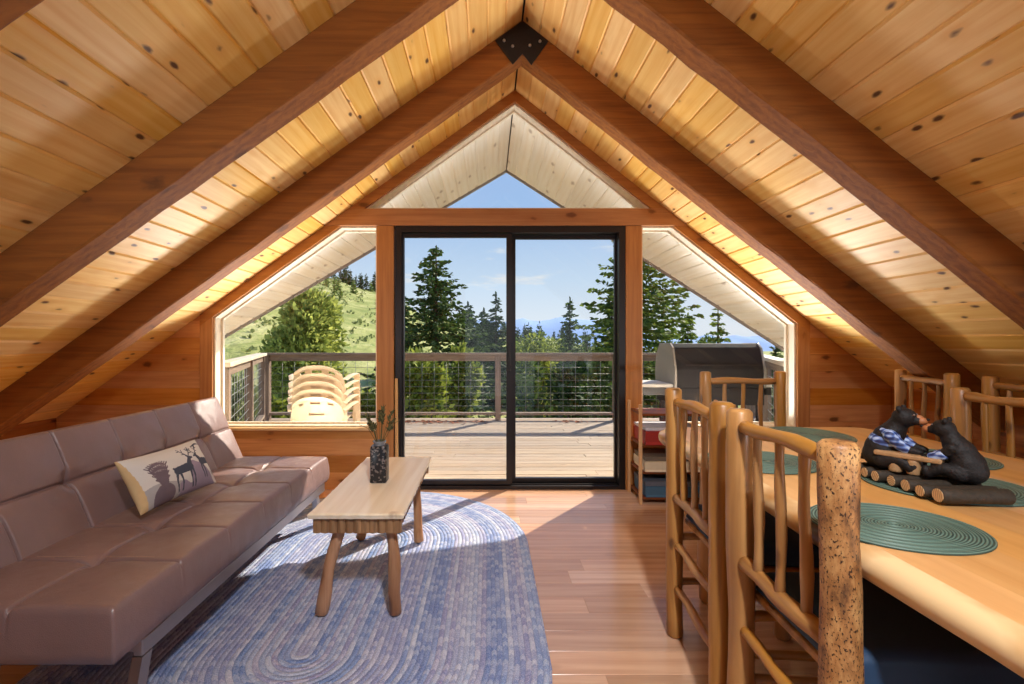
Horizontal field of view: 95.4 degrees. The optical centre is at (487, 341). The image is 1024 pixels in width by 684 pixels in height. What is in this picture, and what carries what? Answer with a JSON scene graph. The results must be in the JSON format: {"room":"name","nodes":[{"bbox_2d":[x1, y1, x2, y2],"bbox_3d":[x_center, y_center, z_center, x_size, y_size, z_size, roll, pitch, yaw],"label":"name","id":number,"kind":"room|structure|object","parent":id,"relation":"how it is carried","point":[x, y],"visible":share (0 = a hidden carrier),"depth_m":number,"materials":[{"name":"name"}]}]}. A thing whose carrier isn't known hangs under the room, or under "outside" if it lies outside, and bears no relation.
{"room":"cabin living room","nodes":[
{"label":"cabin living room","id":0,"kind":"room"},
{"bbox_2d":[0,418,55,439],"bbox_3d":[-3.500,0.893,0.560,0.100,0.574,6.320,0,0,0],"label":"wall","id":1,"kind":"structure","parent":0,"point":[48,424],"depth_m":3.51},
{"bbox_2d":[56,316,376,488],"bbox_3d":[-2.229,0.482,3.730,2.682,1.396,0.020,0,0,0],"label":"wall","id":2,"kind":"structure","parent":0,"point":[168,374],"depth_m":3.72,"materials":[{"name":"brown wood"}]},
{"bbox_2d":[200,317,213,399],"bbox_3d":[-2.250,0.253,3.729,0.100,0.903,0.042,0,0,0],"label":"trim","id":3,"kind":"structure","parent":2,"relation":"attached to","point":[207,328],"depth_m":3.71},
{"bbox_2d":[225,115,511,334],"bbox_3d":[-1.876,-0.536,4.580,4.171,2.977,1.677,0,0,0],"label":"roof overhang","id":4,"kind":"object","parent":2,"relation":"attached to","point":[485,158],"depth_m":4.44,"materials":[{"name":"white wood"}]},
{"bbox_2d":[0,489,817,683],"bbox_3d":[-0.115,1.190,0.610,6.870,0.020,6.420,0,0,0],"label":"floor","id":5,"kind":"structure","parent":0,"point":[598,557],"depth_m":2.20,"materials":[{"name":"laminate"}]},
{"bbox_2d":[16,492,551,683],"bbox_3d":[-0.700,1.173,2.235,1.868,0.012,2.838,0,0,0],"label":"braided rug","id":6,"kind":"object","parent":5,"relation":"on","point":[471,613],"visible":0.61,"depth_m":1.98,"materials":[{"name":"fabric"}]},
{"bbox_2d":[0,397,329,683],"bbox_3d":[-1.480,0.764,2.190,0.866,0.806,1.774,0,0,0],"label":"sofa","id":7,"kind":"object","parent":6,"relation":"on","point":[86,578],"visible":0.87,"depth_m":1.76,"materials":[{"name":"brown leather"}]},
{"bbox_2d":[114,439,216,514],"bbox_3d":[-1.479,0.612,2.165,0.164,0.218,0.460,0,0,6],"label":"pillow","id":8,"kind":"object","parent":7,"relation":"on","point":[152,480],"visible":1,"depth_m":2.07,"materials":[{"name":"fabric"}]},
{"bbox_2d":[307,457,430,615],"bbox_3d":[-0.561,0.940,2.410,0.434,0.451,0.967,0,0,0],"label":"coffee table","id":9,"kind":"object","parent":6,"relation":"on","point":[357,505],"visible":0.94,"depth_m":2.01,"materials":[{"name":"brown wood"}]},
{"bbox_2d":[359,405,404,482],"bbox_3d":[-0.545,0.513,2.388,0.232,0.400,0.100,0,0,-13],"label":"vase","id":10,"kind":"object","parent":9,"relation":"on","point":[379,451],"visible":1,"depth_m":2.35,"materials":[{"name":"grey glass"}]},
{"bbox_2d":[395,378,397,456],"bbox_3d":[-0.725,0.735,3.689,0.025,0.890,0.036,0,0,-34],"label":"wooden dowel","id":11,"kind":"object","parent":5,"relation":"on","point":[396,379],"visible":0.63,"depth_m":3.68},
{"bbox_2d":[627,400,735,504],"bbox_3d":[1.450,0.817,3.520,0.700,0.724,0.300,0,0,0],"label":"shelf unit","id":12,"kind":"object","parent":5,"relation":"on","point":[641,411],"visible":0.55,"depth_m":3.43,"materials":[{"name":"brown wood"}]},
{"bbox_2d":[634,425,662,444],"bbox_3d":[1.338,0.694,3.486,0.400,0.100,0.274,0,0,0],"label":"game box","id":13,"kind":"object","parent":12,"relation":"on","point":[648,437],"visible":0.37,"depth_m":3.35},
{"bbox_2d":[634,421,690,430],"bbox_3d":[1.340,0.632,3.498,0.400,0.022,0.274,0,0,0],"label":"game box","id":14,"kind":"object","parent":13,"relation":"on","point":[646,425],"visible":0.46,"depth_m":3.46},
{"bbox_2d":[634,453,699,471],"bbox_3d":[1.334,0.902,3.487,0.400,0.075,0.274,0,0,1],"label":"game box","id":15,"kind":"object","parent":12,"relation":"on","point":[647,466],"visible":0.36,"depth_m":3.35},
{"bbox_2d":[634,449,688,460],"bbox_3d":[1.341,0.848,3.497,0.400,0.030,0.274,0,0,1],"label":"game box","id":16,"kind":"object","parent":15,"relation":"on","point":[647,454],"visible":0.47,"depth_m":3.44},
{"bbox_2d":[634,476,699,497],"bbox_3d":[1.340,1.084,3.494,0.400,0.080,0.274,0,0,1],"label":"game box","id":17,"kind":"object","parent":12,"relation":"on","point":[647,491],"visible":0.38,"depth_m":3.36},
{"bbox_2d":[634,471,699,486],"bbox_3d":[1.337,1.026,3.491,0.400,0.035,0.274,0,0,1],"label":"game box","id":18,"kind":"object","parent":17,"relation":"on","point":[647,479],"visible":0.46,"depth_m":3.41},
{"bbox_2d":[665,388,818,683],"bbox_3d":[0.947,0.682,1.641,0.502,0.995,0.519,0,0,4],"label":"chair","id":19,"kind":"object","parent":5,"relation":"on","point":[706,520],"visible":0.59,"depth_m":1.55,"materials":[{"name":"wood"}]},
{"bbox_2d":[686,504,818,567],"bbox_3d":[0.982,0.664,1.643,0.415,0.074,0.406,0,0,4],"label":"seat cushion","id":20,"kind":"object","parent":19,"relation":"on","point":[793,553],"depth_m":1.47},
{"bbox_2d":[699,371,785,503],"bbox_3d":[1.542,0.678,2.597,0.550,1.004,0.506,0,0,0],"label":"chair","id":21,"kind":"object","parent":5,"relation":"on","point":[779,380],"visible":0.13,"depth_m":2.79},
{"bbox_2d":[658,427,1023,677],"bbox_3d":[1.371,0.800,1.275,1.261,0.760,2.113,0,0,0],"label":"dining table","id":22,"kind":"object","parent":5,"relation":"on","point":[979,599],"visible":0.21,"depth_m":0.89,"materials":[{"name":"wood"}]},
{"bbox_2d":[708,451,815,474],"bbox_3d":[0.955,0.417,1.630,0.386,0.004,0.336,0,0,0],"label":"placemat","id":23,"kind":"object","parent":22,"relation":"on","point":[768,458],"visible":0.37,"depth_m":1.59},
{"bbox_2d":[769,426,857,442],"bbox_3d":[1.450,0.417,2.100,0.336,0.004,0.386,0,0,0],"label":"placemat","id":24,"kind":"object","parent":22,"relation":"on","point":[815,435],"visible":0.76,"depth_m":2.11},
{"bbox_2d":[810,502,997,555],"bbox_3d":[0.925,0.417,1.060,0.356,0.004,0.310,0,0,0],"label":"placemat","id":25,"kind":"object","parent":22,"relation":"on","point":[888,526],"visible":0.81,"depth_m":1.01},
{"bbox_2d":[861,474,1023,506],"bbox_3d":[1.335,0.417,1.360,0.429,0.004,0.373,0,0,-6],"label":"placemat","id":26,"kind":"object","parent":22,"relation":"on","point":[1018,490],"visible":0.08,"depth_m":1.32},
{"bbox_2d":[861,404,1015,504],"bbox_3d":[1.244,0.302,1.325,0.215,0.226,0.312,0,0,4],"label":"bear figurine","id":27,"kind":"object","parent":26,"relation":"on","point":[956,472],"visible":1,"depth_m":1.29,"materials":[{"name":"black"}]},
{"bbox_2d":[927,449,1003,469],"bbox_3d":[1.600,0.417,1.680,0.394,0.004,0.343,0,0,0],"label":"placemat","id":28,"kind":"object","parent":22,"relation":"on","point":[992,464],"visible":0.03,"depth_m":1.58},
{"bbox_2d":[725,408,1023,683],"bbox_3d":[0.918,0.685,1.122,0.494,0.989,0.496,0,0,2],"label":"chair","id":29,"kind":"object","parent":5,"relation":"on","point":[856,632],"visible":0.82,"depth_m":1.02,"materials":[{"name":"brown wood"}]},
{"bbox_2d":[756,572,1023,683],"bbox_3d":[0.953,0.664,1.118,0.414,0.076,0.380,0,0,2],"label":"seat cushion","id":30,"kind":"object","parent":29,"relation":"on","point":[901,645],"depth_m":0.97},
{"bbox_2d":[894,369,959,441],"bbox_3d":[2.502,0.679,2.927,0.506,1.002,0.563,0,0,12],"label":"chair","id":31,"kind":"object","parent":5,"relation":"on","point":[949,380],"visible":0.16,"depth_m":2.88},
{"bbox_2d":[950,387,1023,457],"bbox_3d":[1.884,0.688,1.889,0.502,0.984,0.531,0,0,6],"label":"chair","id":32,"kind":"object","parent":5,"relation":"on","point":[961,398],"visible":0.1,"depth_m":1.97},
{"bbox_2d":[981,376,1023,459],"bbox_3d":[2.527,0.684,2.378,0.501,0.992,0.532,0,0,9],"label":"chair","id":33,"kind":"object","parent":5,"relation":"on","point":[990,385],"visible":0.05,"depth_m":2.52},
{"bbox_2d":[269,418,658,478],"bbox_3d":[0.321,1.274,5.787,8.222,0.032,3.830,0,0,0],"label":"deck","id":34,"kind":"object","parent":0,"point":[545,447],"visible":0.4,"depth_m":5.61,"materials":[{"name":"wood"}]},
{"bbox_2d":[225,353,266,420],"bbox_3d":[-2.917,0.718,5.650,0.140,1.085,3.656,0,0,-21],"label":"deck railing","id":35,"kind":"object","parent":34,"relation":"on","point":[247,363],"visible":0.64,"depth_m":5.72,"materials":[{"name":"wood"}]},
{"bbox_2d":[287,397,359,420],"bbox_3d":[-1.665,0.885,4.660,0.663,0.748,0.643,0,0,-7],"label":"plastic chair","id":36,"kind":"object","parent":34,"relation":"on","point":[299,413],"visible":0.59,"depth_m":4.45,"materials":[{"name":"white plastic"}]},
{"bbox_2d":[287,389,359,418],"bbox_3d":[-1.667,0.812,4.672,0.663,0.748,0.643,0,0,-7],"label":"plastic chair","id":37,"kind":"object","parent":36,"relation":"on","point":[307,392],"visible":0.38,"depth_m":4.44,"materials":[{"name":"white plastic"}]},
{"bbox_2d":[288,381,359,411],"bbox_3d":[-1.668,0.739,4.684,0.663,0.748,0.643,0,0,-7],"label":"plastic chair","id":38,"kind":"object","parent":37,"relation":"on","point":[307,385],"visible":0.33,"depth_m":4.45,"materials":[{"name":"white plastic"}]},
{"bbox_2d":[288,373,359,420],"bbox_3d":[-1.669,0.666,4.696,0.663,0.748,0.643,0,0,-7],"label":"plastic chair","id":39,"kind":"object","parent":38,"relation":"on","point":[324,377],"visible":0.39,"depth_m":4.46,"materials":[{"name":"white plastic"}]},
{"bbox_2d":[289,365,359,420],"bbox_3d":[-1.671,0.593,4.707,0.663,0.748,0.643,0,0,-7],"label":"plastic chair","id":40,"kind":"object","parent":39,"relation":"on","point":[307,369],"visible":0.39,"depth_m":4.48,"materials":[{"name":"white plastic"}]},
{"bbox_2d":[405,420,597,423],"bbox_3d":[0.480,1.243,7.254,4.533,0.026,0.385,0,0,0],"label":"fallen leaves","id":41,"kind":"object","parent":34,"relation":"on","point":[440,421],"visible":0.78,"depth_m":7.29,"materials":[{"name":"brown plant"}]},
{"bbox_2d":[265,353,750,420],"bbox_3d":[0.315,0.718,7.500,7.970,1.085,0.140,0,0,0],"label":"deck railing","id":42,"kind":"object","parent":34,"relation":"on","point":[497,357],"visible":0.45,"depth_m":7.48,"materials":[{"name":"wood"}]},
{"bbox_2d":[643,343,771,420],"bbox_3d":[2.190,0.635,4.987,1.380,1.249,0.624,0,0,0],"label":"barbecue grill","id":43,"kind":"object","parent":34,"relation":"on","point":[678,365],"visible":0.43,"depth_m":4.71,"materials":[{"name":"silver metal"}]},
{"bbox_2d":[643,380,672,386],"bbox_3d":[1.688,0.443,4.950,0.377,0.035,0.480,0,0,0],"label":"shelf","id":44,"kind":"object","parent":43,"relation":"attached to","point":[646,383],"depth_m":4.76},
{"bbox_2d":[655,343,765,387],"bbox_3d":[2.340,0.237,4.987,0.924,0.454,0.624,0,0,0],"label":"hood","id":45,"kind":"object","parent":43,"relation":"attached to","point":[679,365],"depth_m":4.71,"materials":[{"name":"grey metal"}]},
{"bbox_2d":[751,354,783,420],"bbox_3d":[3.397,0.718,5.650,0.140,1.085,3.766,0,0,25],"label":"deck railing","id":46,"kind":"object","parent":34,"relation":"on","point":[773,363],"visible":0.15,"depth_m":5.66,"materials":[{"name":"wood"}]},
{"bbox_2d":[0,0,1023,423],"bbox_3d":[-0.115,-0.671,0.570,6.934,2.706,6.340,0,0,0],"label":"ceiling","id":47,"kind":"structure","parent":0,"point":[87,87],"depth_m":2.37,"materials":[{"name":"brown wood"}]},
{"bbox_2d":[0,0,43,30],"bbox_3d":[-1.537,-0.592,1.088,3.824,2.827,0.154,0,0,0],"label":"rafter","id":48,"kind":"object","parent":47,"relation":"attached to","point":[10,10],"visible":1,"depth_m":1.14,"materials":[{"name":"brown wood"}]},
{"bbox_2d":[0,0,458,326],"bbox_3d":[-1.537,-0.594,2.036,3.824,2.824,0.154,0,0,0],"label":"rafter","id":49,"kind":"object","parent":47,"relation":"attached to","point":[309,70],"visible":1,"depth_m":1.98,"materials":[{"name":"brown wood"}]},
{"bbox_2d":[0,21,547,436],"bbox_3d":[-1.537,-0.593,2.958,3.824,2.827,0.154,0,0,0],"label":"rafter","id":50,"kind":"object","parent":47,"relation":"attached to","point":[500,58],"visible":1,"depth_m":2.90,"materials":[{"name":"brown wood"}]},
{"bbox_2d":[350,91,514,207],"bbox_3d":[-0.448,-1.536,3.784,1.326,0.943,0.152,0,0,0],"label":"trim","id":51,"kind":"structure","parent":47,"relation":"attached to","point":[509,100],"depth_m":3.71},
{"bbox_2d":[325,208,686,226],"bbox_3d":[0.144,-0.996,3.781,2.888,0.136,0.158,0,0,0],"label":"trim","id":52,"kind":"structure","parent":47,"relation":"attached to","point":[394,217],"depth_m":3.70,"materials":[{"name":"wood"}]},
{"bbox_2d":[368,103,647,207],"bbox_3d":[0.159,-1.492,3.786,2.291,0.854,0.108,0,0,0],"label":"window","id":53,"kind":"structure","parent":52,"relation":"attached to","point":[515,109],"depth_m":3.79,"materials":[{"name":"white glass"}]},
{"bbox_2d":[515,91,663,207],"bbox_3d":[0.816,-1.536,3.784,1.203,0.943,0.152,0,0,0],"label":"trim","id":54,"kind":"structure","parent":47,"relation":"attached to","point":[522,102],"depth_m":3.71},
{"bbox_2d":[521,21,1004,431],"bbox_3d":[1.717,-0.720,2.966,3.003,2.571,0.138,0,0,0],"label":"rafter","id":55,"kind":"object","parent":47,"relation":"attached to","point":[657,150],"visible":0.91,"depth_m":2.90,"materials":[{"name":"wood"}]},
{"bbox_2d":[604,0,1023,328],"bbox_3d":[1.717,-0.720,2.044,3.003,2.571,0.138,0,0,0],"label":"rafter","id":56,"kind":"object","parent":47,"relation":"attached to","point":[701,37],"visible":1,"depth_m":1.98,"materials":[{"name":"wood"}]},
{"bbox_2d":[506,1,523,166],"bbox_3d":[-1.925,-0.657,1.360,4.281,3.193,8.120,0,0,0],"label":"roof","id":57,"kind":"structure","parent":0,"point":[523,1],"depth_m":3.75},
{"bbox_2d":[225,170,505,337],"bbox_3d":[-1.867,-0.623,4.685,4.437,3.210,0.028,0,0,-20],"label":"trim","id":58,"kind":"structure","parent":57,"relation":"attached to","point":[503,172],"depth_m":4.75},
{"bbox_2d":[507,0,524,163],"bbox_3d":[2.029,-0.768,1.360,3.628,2.988,8.120,0,0,0],"label":"roof","id":59,"kind":"structure","parent":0,"point":[524,0],"depth_m":3.69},
{"bbox_2d":[506,167,783,351],"bbox_3d":[1.968,-0.730,4.804,3.735,2.996,0.028,0,0,20],"label":"trim","id":60,"kind":"structure","parent":59,"relation":"attached to","point":[769,340],"depth_m":4.76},
{"bbox_2d":[507,114,783,347],"bbox_3d":[1.976,-0.643,4.580,3.512,2.762,1.677,0,0,0],"label":"roof overhang","id":61,"kind":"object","parent":59,"relation":"attached to","point":[532,158],"depth_m":4.42,"materials":[{"name":"beige wood"}]},
{"bbox_2d":[642,323,890,480],"bbox_3d":[2.284,0.511,3.730,2.112,1.338,0.020,0,0,0],"label":"wall","id":62,"kind":"structure","parent":0,"point":[844,392],"depth_m":3.72,"materials":[{"name":"brown wood"}]},
{"bbox_2d":[796,324,809,426],"bbox_3d":[2.520,0.279,3.729,0.100,0.852,0.042,0,0,0],"label":"trim","id":63,"kind":"structure","parent":62,"relation":"attached to","point":[802,335],"depth_m":3.71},
{"bbox_2d":[891,387,1023,458],"bbox_3d":[3.270,0.768,0.560,0.100,0.824,6.320,0,0,0],"label":"wall","id":64,"kind":"structure","parent":0,"point":[1018,412],"depth_m":3.08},
{"bbox_3d":[-0.115,0.446,3.800,6.910,1.468,0.120,0,0,0],"label":"wall","id":65,"kind":"structure","parent":0,"visible":0},
{"bbox_2d":[200,226,340,324],"bbox_3d":[-1.739,-0.528,3.784,1.122,0.798,0.152,0,0,0],"label":"trim","id":66,"kind":"structure","parent":65,"relation":"attached to","point":[325,231],"depth_m":3.71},
{"bbox_2d":[214,226,376,426],"bbox_3d":[-1.544,-0.122,3.786,1.311,1.610,0.108,0,0,0],"label":"window","id":67,"kind":"structure","parent":65,"relation":"in","point":[219,320],"depth_m":3.78,"materials":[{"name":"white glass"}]},
{"bbox_2d":[229,427,376,430],"bbox_3d":[-1.554,0.694,3.775,1.331,0.022,0.170,0,0,0],"label":"trim","id":68,"kind":"structure","parent":65,"relation":"attached to","point":[231,428],"depth_m":3.69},
{"bbox_2d":[377,226,394,456],"bbox_3d":[-0.820,0.126,3.784,0.136,2.108,0.152,0,0,0],"label":"trim","id":69,"kind":"structure","parent":65,"relation":"attached to","point":[385,234],"depth_m":3.71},
{"bbox_2d":[395,226,624,489],"bbox_3d":[0.179,0.127,3.783,1.838,2.107,0.154,0,0,0],"label":"door","id":70,"kind":"structure","parent":65,"relation":"in","point":[511,233],"depth_m":3.74,"materials":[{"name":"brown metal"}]},
{"bbox_2d":[625,226,641,489],"bbox_3d":[1.164,0.126,3.784,0.128,2.108,0.152,0,0,0],"label":"trim","id":71,"kind":"structure","parent":65,"relation":"attached to","point":[633,234],"depth_m":3.71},
{"bbox_2d":[642,226,795,426],"bbox_3d":[1.849,-0.122,3.786,1.241,1.610,0.108,0,0,0],"label":"window","id":72,"kind":"structure","parent":65,"relation":"in","point":[789,325],"depth_m":3.78,"materials":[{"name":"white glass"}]},
{"bbox_2d":[672,226,809,332],"bbox_3d":[2.024,-0.499,3.784,1.091,0.856,0.152,0,0,0],"label":"trim","id":73,"kind":"structure","parent":65,"relation":"attached to","point":[699,241],"depth_m":3.71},
{"label":"outside","id":74,"kind":"structure","parent":0,"visible":0},
{"bbox_2d":[454,317,774,350],"bbox_3d":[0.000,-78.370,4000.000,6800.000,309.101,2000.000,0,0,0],"label":"mountains","id":75,"kind":"structure","parent":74,"point":[554,325],"depth_m":3477.30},
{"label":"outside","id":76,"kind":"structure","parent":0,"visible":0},
{"bbox_2d":[225,279,783,417],"bbox_3d":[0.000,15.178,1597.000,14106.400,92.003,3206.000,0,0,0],"label":"ground","id":77,"kind":"structure","parent":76,"point":[234,342],"depth_m":34.18,"materials":[{"name":"green plant"}]},
{"bbox_2d":[232,371,256,420],"bbox_3d":[-6.263,2.387,11.483,1.373,3.393,1.667,0,0,17],"label":"bush","id":78,"kind":"object","parent":77,"relation":"on","point":[241,372],"visible":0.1,"depth_m":11.41,"materials":[{"name":"green plant"}]},
{"bbox_2d":[271,395,287,417],"bbox_3d":[-5.685,2.654,12.391,1.212,2.537,1.213,0,0,33],"label":"bush","id":79,"kind":"object","parent":77,"relation":"on","point":[276,405],"visible":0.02,"depth_m":12.34,"materials":[{"name":"green plant"}]},
{"bbox_2d":[255,287,361,417],"bbox_3d":[-5.918,0.708,14.923,3.478,5.192,3.407,0,0,32],"label":"juniper tree","id":80,"kind":"object","parent":77,"relation":"on","point":[311,320],"visible":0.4,"depth_m":14.34,"materials":[{"name":"green plant"}]},
{"bbox_2d":[330,277,338,295],"bbox_3d":[-23.015,-8.242,69.397,1.496,3.032,1.486,0,0,-17],"label":"conifer","id":81,"kind":"object","parent":77,"relation":"on","point":[334,288],"visible":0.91,"depth_m":69.30,"materials":[{"name":"plant"}]},
{"bbox_2d":[338,285,344,299],"bbox_3d":[-20.506,-6.801,64.532,1.023,2.118,1.055,0,0,37],"label":"conifer","id":82,"kind":"object","parent":77,"relation":"on","point":[340,290],"visible":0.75,"depth_m":64.52,"materials":[{"name":"plant"}]},
{"bbox_2d":[339,268,347,283],"bbox_3d":[-38.863,-18.193,125.666,2.531,5.128,2.513,0,0,26],"label":"conifer","id":83,"kind":"object","parent":77,"relation":"on","point":[343,271],"visible":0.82,"depth_m":125.61,"materials":[{"name":"plant"}]},
{"bbox_2d":[346,271,352,285],"bbox_3d":[-35.970,-16.766,121.532,2.319,4.813,2.600,0,0,3],"label":"conifer","id":84,"kind":"object","parent":77,"relation":"on","point":[350,278],"visible":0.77,"depth_m":121.20,"materials":[{"name":"plant"}]},
{"bbox_2d":[241,277,459,373],"bbox_3d":[-39.677,-10.415,75.105,74.475,26.059,106.194,0,0,0],"label":"sagebrush","id":85,"kind":"object","parent":77,"relation":"on","point":[360,321],"visible":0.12,"depth_m":44.64,"materials":[{"name":"green plant"}]},
{"bbox_2d":[350,278,357,294],"bbox_3d":[-24.453,-10.150,84.824,1.740,3.222,1.552,0,0,14],"label":"conifer","id":86,"kind":"object","parent":77,"relation":"on","point":[353,280],"visible":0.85,"depth_m":84.72,"materials":[{"name":"plant"}]},
{"bbox_2d":[358,273,364,288],"bbox_3d":[-33.833,-16.207,124.170,2.474,4.966,2.398,0,0,0],"label":"conifer","id":87,"kind":"object","parent":77,"relation":"on","point":[361,283],"visible":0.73,"depth_m":123.91,"materials":[{"name":"plant"}]},
{"bbox_2d":[348,388,375,417],"bbox_3d":[-3.118,2.654,12.050,1.090,2.966,1.199,0,0,30],"label":"bush","id":88,"kind":"object","parent":77,"relation":"on","point":[363,403],"visible":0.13,"depth_m":11.90,"materials":[{"name":"green plant"}]},
{"bbox_2d":[363,273,369,290],"bbox_3d":[-31.394,-15.333,119.783,2.229,4.893,2.320,0,0,32],"label":"conifer","id":89,"kind":"object","parent":77,"relation":"on","point":[366,283],"visible":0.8,"depth_m":119.66,"materials":[{"name":"plant"}]},
{"bbox_2d":[372,305,418,384],"bbox_3d":[-4.572,0.186,23.872,3.017,4.476,3.292,0,0,0],"label":"fir tree","id":90,"kind":"object","parent":77,"relation":"on","point":[410,338],"visible":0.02,"depth_m":23.86,"materials":[{"name":"green plant"}]},
{"bbox_2d":[405,346,457,417],"bbox_3d":[-1.797,2.225,12.625,1.997,4.280,1.880,0,0,-27],"label":"bush","id":91,"kind":"object","parent":77,"relation":"on","point":[416,376],"visible":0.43,"depth_m":12.42,"materials":[{"name":"green plant"}]},
{"bbox_2d":[357,245,516,417],"bbox_3d":[-2.350,-0.291,20.469,6.879,7.793,7.232,0,0,-19],"label":"spruce tree","id":92,"kind":"object","parent":77,"relation":"on","point":[436,293],"visible":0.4,"depth_m":19.80,"materials":[{"name":"green plant"}]},
{"bbox_2d":[441,340,486,417],"bbox_3d":[-0.895,2.158,14.610,1.685,4.498,1.548,0,0,-43],"label":"bush","id":93,"kind":"object","parent":77,"relation":"on","point":[467,376],"visible":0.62,"depth_m":14.37,"materials":[{"name":"green plant"}]},
{"bbox_2d":[444,301,493,383],"bbox_3d":[-1.378,0.109,33.966,4.936,6.272,5.208,0,0,-17],"label":"fir tree","id":94,"kind":"object","parent":77,"relation":"on","point":[476,342],"visible":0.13,"depth_m":33.76,"materials":[{"name":"green plant"}]},
{"bbox_2d":[470,307,505,373],"bbox_3d":[-0.079,0.275,37.854,4.642,6.292,4.704,0,0,37],"label":"fir tree","id":95,"kind":"object","parent":77,"relation":"on","point":[483,313],"visible":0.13,"depth_m":37.79,"materials":[{"name":"green plant"}]},
{"bbox_2d":[479,291,505,410],"bbox_3d":[0.393,0.730,25.889,3.094,6.821,3.032,0,0,0],"label":"fir tree","id":96,"kind":"object","parent":77,"relation":"on","point":[493,332],"visible":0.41,"depth_m":25.85,"materials":[{"name":"green plant"}]},
{"bbox_2d":[500,319,505,339],"bbox_3d":[3.823,-2.897,111.011,2.751,5.574,2.731,0,0,3],"label":"conifer","id":97,"kind":"object","parent":77,"relation":"on","point":[502,326],"visible":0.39,"depth_m":111.03,"materials":[{"name":"plant"}]},
{"bbox_2d":[516,329,520,346],"bbox_3d":[5.550,-0.666,84.602,2.253,4.170,2.009,0,0,-17],"label":"conifer","id":98,"kind":"object","parent":77,"relation":"on","point":[518,332],"visible":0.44,"depth_m":84.42,"materials":[{"name":"plant"}]},
{"bbox_2d":[516,334,528,385],"bbox_3d":[2.904,1.672,39.831,2.280,4.720,2.351,0,0,33],"label":"conifer","id":99,"kind":"object","parent":77,"relation":"on","point":[521,338],"visible":0.11,"depth_m":39.73,"materials":[{"name":"plant"}]},
{"bbox_2d":[524,322,534,351],"bbox_3d":[6.924,-0.794,79.634,2.469,5.420,2.570,0,0,34],"label":"conifer","id":100,"kind":"object","parent":77,"relation":"on","point":[528,331],"visible":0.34,"depth_m":79.50,"materials":[{"name":"plant"}]},
{"bbox_2d":[501,361,558,417],"bbox_3d":[0.924,2.482,11.524,1.772,4.465,1.701,0,0,-18],"label":"bush","id":101,"kind":"object","parent":77,"relation":"on","point":[520,377],"visible":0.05,"depth_m":11.44,"materials":[{"name":"green plant"}]},
{"bbox_2d":[516,330,558,416],"bbox_3d":[2.184,1.891,21.928,2.462,4.999,2.279,0,0,44],"label":"bush","id":102,"kind":"object","parent":77,"relation":"on","point":[531,349],"visible":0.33,"depth_m":21.71,"materials":[{"name":"green plant"}]},
{"bbox_2d":[535,321,542,343],"bbox_3d":[10.035,-1.447,90.369,2.643,5.472,2.726,0,0,-41],"label":"conifer","id":103,"kind":"object","parent":77,"relation":"on","point":[539,326],"visible":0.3,"depth_m":90.45,"materials":[{"name":"plant"}]},
{"bbox_2d":[537,335,562,402],"bbox_3d":[4.182,1.933,31.009,2.677,4.810,2.727,0,0,0],"label":"bush","id":104,"kind":"object","parent":77,"relation":"on","point":[548,340],"visible":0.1,"depth_m":30.71,"materials":[{"name":"green plant"}]},
{"bbox_2d":[545,296,586,417],"bbox_3d":[4.394,1.049,24.950,3.030,7.031,2.712,0,0,-32],"label":"fir tree","id":105,"kind":"object","parent":77,"relation":"on","point":[568,327],"visible":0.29,"depth_m":24.89,"materials":[{"name":"green plant"}]},
{"bbox_2d":[541,351,603,417],"bbox_3d":[2.470,2.492,14.020,2.183,4.511,1.883,0,0,-12],"label":"bush","id":106,"kind":"object","parent":77,"relation":"on","point":[564,377],"visible":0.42,"depth_m":13.77,"materials":[{"name":"green plant"}]},
{"bbox_2d":[583,331,591,351],"bbox_3d":[18.596,0.509,87.460,2.606,5.410,2.923,0,0,-9],"label":"conifer","id":107,"kind":"object","parent":77,"relation":"on","point":[587,340],"visible":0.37,"depth_m":87.20,"materials":[{"name":"plant"}]},
{"bbox_2d":[576,351,611,417],"bbox_3d":[2.960,2.509,11.442,1.649,4.640,1.668,0,0,-36],"label":"bush","id":108,"kind":"object","parent":77,"relation":"on","point":[606,373],"visible":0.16,"depth_m":11.35,"materials":[{"name":"green plant"}]},
{"bbox_2d":[587,287,612,410],"bbox_3d":[6.132,1.073,22.918,4.012,7.588,3.820,0,0,15],"label":"fir tree","id":109,"kind":"object","parent":77,"relation":"on","point":[610,294],"visible":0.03,"depth_m":22.97,"materials":[{"name":"green plant"}]},
{"bbox_2d":[543,241,709,417],"bbox_3d":[6.082,0.076,17.834,7.935,9.642,7.671,0,0,11],"label":"fir tree","id":110,"kind":"object","parent":77,"relation":"on","point":[649,321],"visible":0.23,"depth_m":17.55,"materials":[{"name":"green plant"}]},
{"bbox_2d":[648,334,678,417],"bbox_3d":[9.101,2.137,24.348,2.675,5.637,2.308,0,0,-31],"label":"bush","id":111,"kind":"object","parent":77,"relation":"on","point":[663,334],"visible":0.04,"depth_m":24.38,"materials":[{"name":"green plant"}]},
{"bbox_2d":[678,312,697,342],"bbox_3d":[13.782,1.825,31.840,4.472,7.805,4.369,0,0,-15],"label":"fir tree","id":112,"kind":"object","parent":77,"relation":"on","point":[686,336],"visible":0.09,"depth_m":31.94,"materials":[{"name":"green plant"}]},
{"bbox_2d":[695,332,715,342],"bbox_3d":[12.702,2.564,26.976,2.113,6.284,2.218,0,0,-19],"label":"bush","id":113,"kind":"object","parent":77,"relation":"on","point":[705,338],"visible":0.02,"depth_m":26.88,"materials":[{"name":"green plant"}]},
{"bbox_2d":[707,308,730,342],"bbox_3d":[11.871,1.801,23.938,3.335,7.878,3.347,0,0,0],"label":"fir tree","id":114,"kind":"object","parent":77,"relation":"on","point":[720,331],"visible":0.11,"depth_m":23.98,"materials":[{"name":"green plant"}]},
{"bbox_2d":[769,346,783,420],"bbox_3d":[9.291,2.635,15.014,1.906,5.296,2.168,0,0,0],"label":"fir tree","id":115,"kind":"object","parent":77,"relation":"on","point":[775,349],"visible":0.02,"depth_m":14.96,"materials":[{"name":"green plant"}]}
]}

